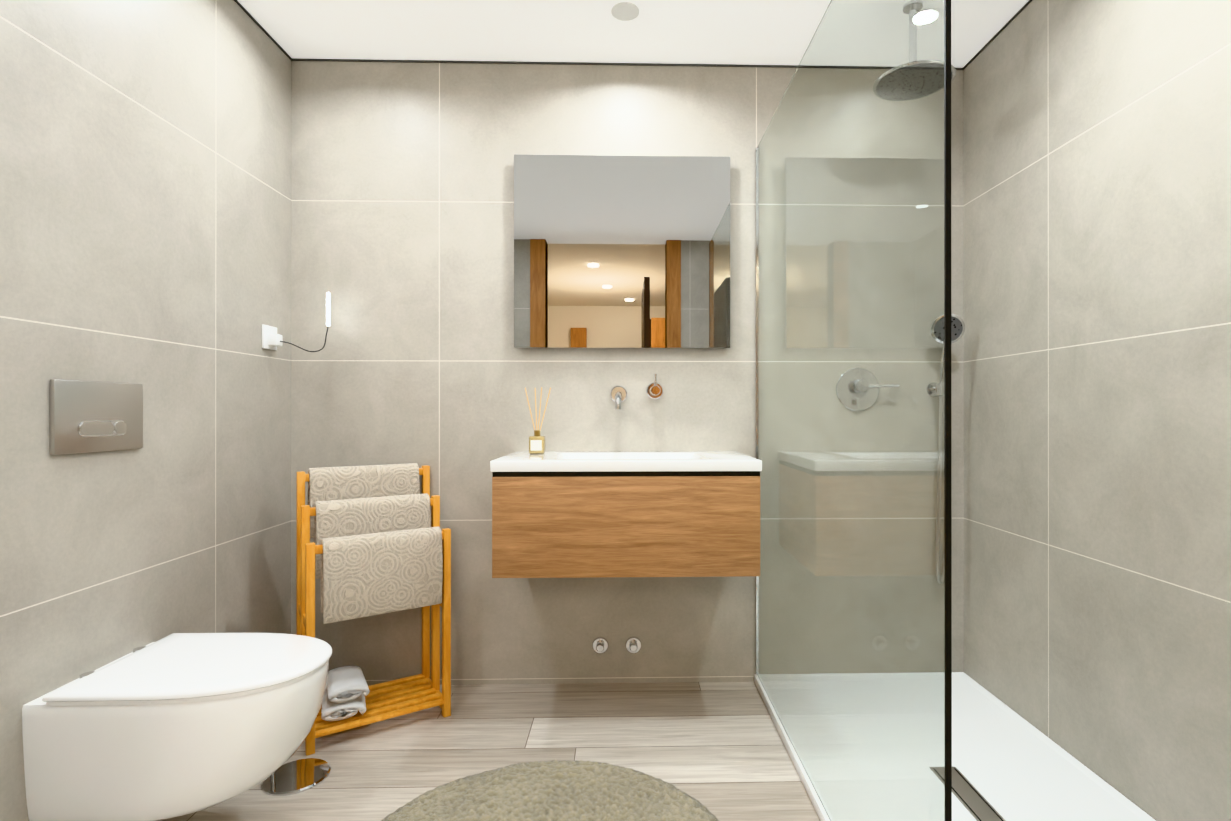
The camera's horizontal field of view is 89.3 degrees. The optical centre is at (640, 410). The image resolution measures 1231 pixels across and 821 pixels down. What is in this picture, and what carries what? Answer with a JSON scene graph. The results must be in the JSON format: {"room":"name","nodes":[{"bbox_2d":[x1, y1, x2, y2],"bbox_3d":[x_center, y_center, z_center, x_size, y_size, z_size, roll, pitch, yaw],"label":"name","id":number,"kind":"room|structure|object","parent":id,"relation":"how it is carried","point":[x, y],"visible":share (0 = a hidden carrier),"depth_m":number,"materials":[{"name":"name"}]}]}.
{"room":"bathroom","nodes":[
{"label":"bathroom","id":0,"kind":"room"},
{"bbox_2d":[0,0,290,820],"bbox_3d":[-1.337,-0.143,1.081,0.120,2.350,2.500,0,0,-1],"label":"wall","id":1,"kind":"structure","parent":0,"point":[145,193],"depth_m":1.61,"materials":[{"name":"tile"}]},
{"bbox_2d":[50,379,142,454],"bbox_3d":[-1.279,0.014,1.477,0.016,0.165,0.250,0,0,-1],"label":"flush plate","id":2,"kind":"object","parent":1,"relation":"attached to","point":[89,416],"visible":1,"depth_m":1.45,"materials":[{"name":"silver metal"}]},
{"bbox_2d":[22,633,331,820],"bbox_3d":[-1.020,0.755,1.478,0.534,0.350,0.370,0,0,-1],"label":"toilet","id":3,"kind":"object","parent":1,"relation":"attached to","point":[175,725],"visible":1,"depth_m":1.32,"materials":[{"name":"white ceramic"}]},
{"bbox_2d":[234,0,291,59],"bbox_3d":[-1.275,-1.315,1.081,0.004,0.007,2.496,0,0,-1],"label":"trim","id":4,"kind":"structure","parent":1,"relation":"attached to","point":[261,27],"depth_m":2.14,"materials":[{"name":"black metal"}]},
{"bbox_2d":[262,293,329,351],"bbox_3d":[-1.211,-0.316,2.194,0.186,0.217,0.102,0,0,-1],"label":"lamp","id":5,"kind":"object","parent":1,"relation":"attached to","point":[272,339],"visible":1,"depth_m":2.18,"materials":[{"name":"white plastic"}]},
{"bbox_2d":[155,682,819,820],"bbox_3d":[-0.002,1.082,1.112,2.790,0.100,2.740,0,0,-1],"label":"floor","id":6,"kind":"structure","parent":0,"point":[718,750],"depth_m":1.90,"materials":[{"name":"brown wood"}]},
{"bbox_2d":[261,758,330,795],"bbox_3d":[-0.969,0.888,1.754,0.172,0.290,0.172,0,0,-1],"label":"toilet brush","id":7,"kind":"object","parent":6,"relation":"on","point":[295,777],"visible":0.77,"depth_m":1.74,"materials":[{"name":"silver metal"}]},
{"bbox_2d":[296,463,450,755],"bbox_3d":[-0.897,0.613,2.096,0.434,0.837,0.326,0,0,-34],"label":"towel rack","id":8,"kind":"object","parent":6,"relation":"on","point":[381,544],"visible":0.96,"depth_m":2.04,"materials":[{"name":"brown wood"}]},
{"bbox_2d":[381,759,717,820],"bbox_3d":[-0.223,1.012,1.345,0.942,0.040,0.943,0,0,-1],"label":"round rug","id":9,"kind":"object","parent":6,"relation":"on","point":[565,790],"visible":1,"depth_m":1.62,"materials":[{"name":"beige carpet"}]},
{"bbox_2d":[754,672,1155,820],"bbox_3d":[0.856,1.018,1.573,0.810,0.029,1.620,0,0,-1],"label":"shower tray","id":10,"kind":"object","parent":6,"relation":"on","point":[1009,764],"visible":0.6,"depth_m":1.73,"materials":[{"name":"white ceramic"}]},
{"bbox_2d":[755,0,951,820],"bbox_3d":[0.463,0.002,1.672,0.016,1.999,1.403,0,0,-1],"label":"glass","id":11,"kind":"object","parent":10,"relation":"on","point":[853,379],"visible":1,"depth_m":1.32,"materials":[{"name":"clear glass"}]},
{"bbox_2d":[291,61,963,685],"bbox_3d":[-0.035,-0.142,2.423,2.790,2.350,0.120,0,0,-1],"label":"wall","id":12,"kind":"structure","parent":0,"point":[403,213],"depth_m":2.35,"materials":[{"name":"tile"}]},
{"bbox_2d":[592,637,608,653],"bbox_3d":[-0.152,0.888,2.342,0.062,0.062,0.034,0,0,-1],"label":"valve","id":13,"kind":"object","parent":12,"relation":"attached to","point":[600,645],"depth_m":2.35,"materials":[{"name":"silver metal"}]},
{"bbox_2d":[514,155,729,347],"bbox_3d":[-0.068,-0.595,2.347,0.810,0.720,0.031,0,0,-1],"label":"mirror","id":14,"kind":"object","parent":12,"relation":"attached to","point":[610,251],"visible":0.95,"depth_m":2.33,"materials":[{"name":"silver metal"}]},
{"bbox_2d":[490,451,761,577],"bbox_3d":[-0.048,0.332,2.129,0.830,0.357,0.464,0,0,-1],"label":"bathroom vanity","id":15,"kind":"object","parent":12,"relation":"attached to","point":[573,514],"visible":1,"depth_m":1.90,"materials":[{"name":"brown wood"}]},
{"bbox_2d":[525,387,550,453],"bbox_3d":[-0.369,0.035,2.229,0.097,0.236,0.064,0,0,-1],"label":"diffuser","id":16,"kind":"object","parent":15,"relation":"on","point":[537,443],"visible":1,"depth_m":2.21,"materials":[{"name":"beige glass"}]},
{"bbox_2d":[291,58,963,69],"bbox_3d":[-0.033,-1.313,2.362,2.550,0.007,0.004,0,0,-1],"label":"trim","id":17,"kind":"structure","parent":12,"relation":"attached to","point":[558,63],"depth_m":2.35,"materials":[{"name":"grey"}]},
{"bbox_2d":[625,637,641,652],"bbox_3d":[-0.026,0.888,2.345,0.062,0.062,0.034,0,0,-1],"label":"valve","id":18,"kind":"object","parent":12,"relation":"attached to","point":[633,644],"depth_m":2.35,"materials":[{"name":"silver metal"}]},
{"bbox_2d":[611,374,662,409],"bbox_3d":[-0.012,-0.070,2.266,0.200,0.134,0.194,0,0,-1],"label":"faucet","id":19,"kind":"object","parent":12,"relation":"attached to","point":[619,393],"visible":1,"depth_m":2.35,"materials":[{"name":"silver metal"}]},
{"bbox_2d":[951,314,964,342],"bbox_3d":[1.129,0.149,2.328,0.107,1.005,0.126,0,0,-1],"label":"shower","id":20,"kind":"object","parent":12,"relation":"attached to","point":[957,327],"visible":0.08,"depth_m":2.28,"materials":[{"name":"silver metal"}]},
{"bbox_2d":[237,0,1028,67],"bbox_3d":[-0.002,-1.368,1.115,2.790,0.100,2.740,0,0,-1],"label":"ceiling","id":21,"kind":"structure","parent":0,"point":[758,32],"depth_m":2.15,"materials":[{"name":"white paint"}]},
{"bbox_2d":[611,2,639,20],"bbox_3d":[-0.051,-1.315,2.054,0.094,0.004,0.094,0,0,-1],"label":"recessed light","id":22,"kind":"object","parent":21,"relation":"in","point":[624,11],"visible":1,"depth_m":2.05,"materials":[{"name":"white plastic"}]},
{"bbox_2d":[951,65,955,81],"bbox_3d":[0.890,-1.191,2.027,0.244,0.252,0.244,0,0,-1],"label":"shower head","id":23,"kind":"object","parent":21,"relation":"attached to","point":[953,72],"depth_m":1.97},
{"bbox_2d":[963,0,1230,820],"bbox_3d":[1.332,-0.143,1.146,0.120,2.350,2.500,0,0,-1],"label":"wall","id":24,"kind":"structure","parent":0,"point":[1097,344],"depth_m":1.68,"materials":[{"name":"tile"}]},
{"bbox_2d":[963,0,1031,68],"bbox_3d":[1.270,-1.314,1.144,0.004,0.007,2.496,0,0,-1],"label":"trim","id":25,"kind":"structure","parent":24,"relation":"attached to","point":[997,34],"depth_m":2.17,"materials":[{"name":"grey"}]}
]}

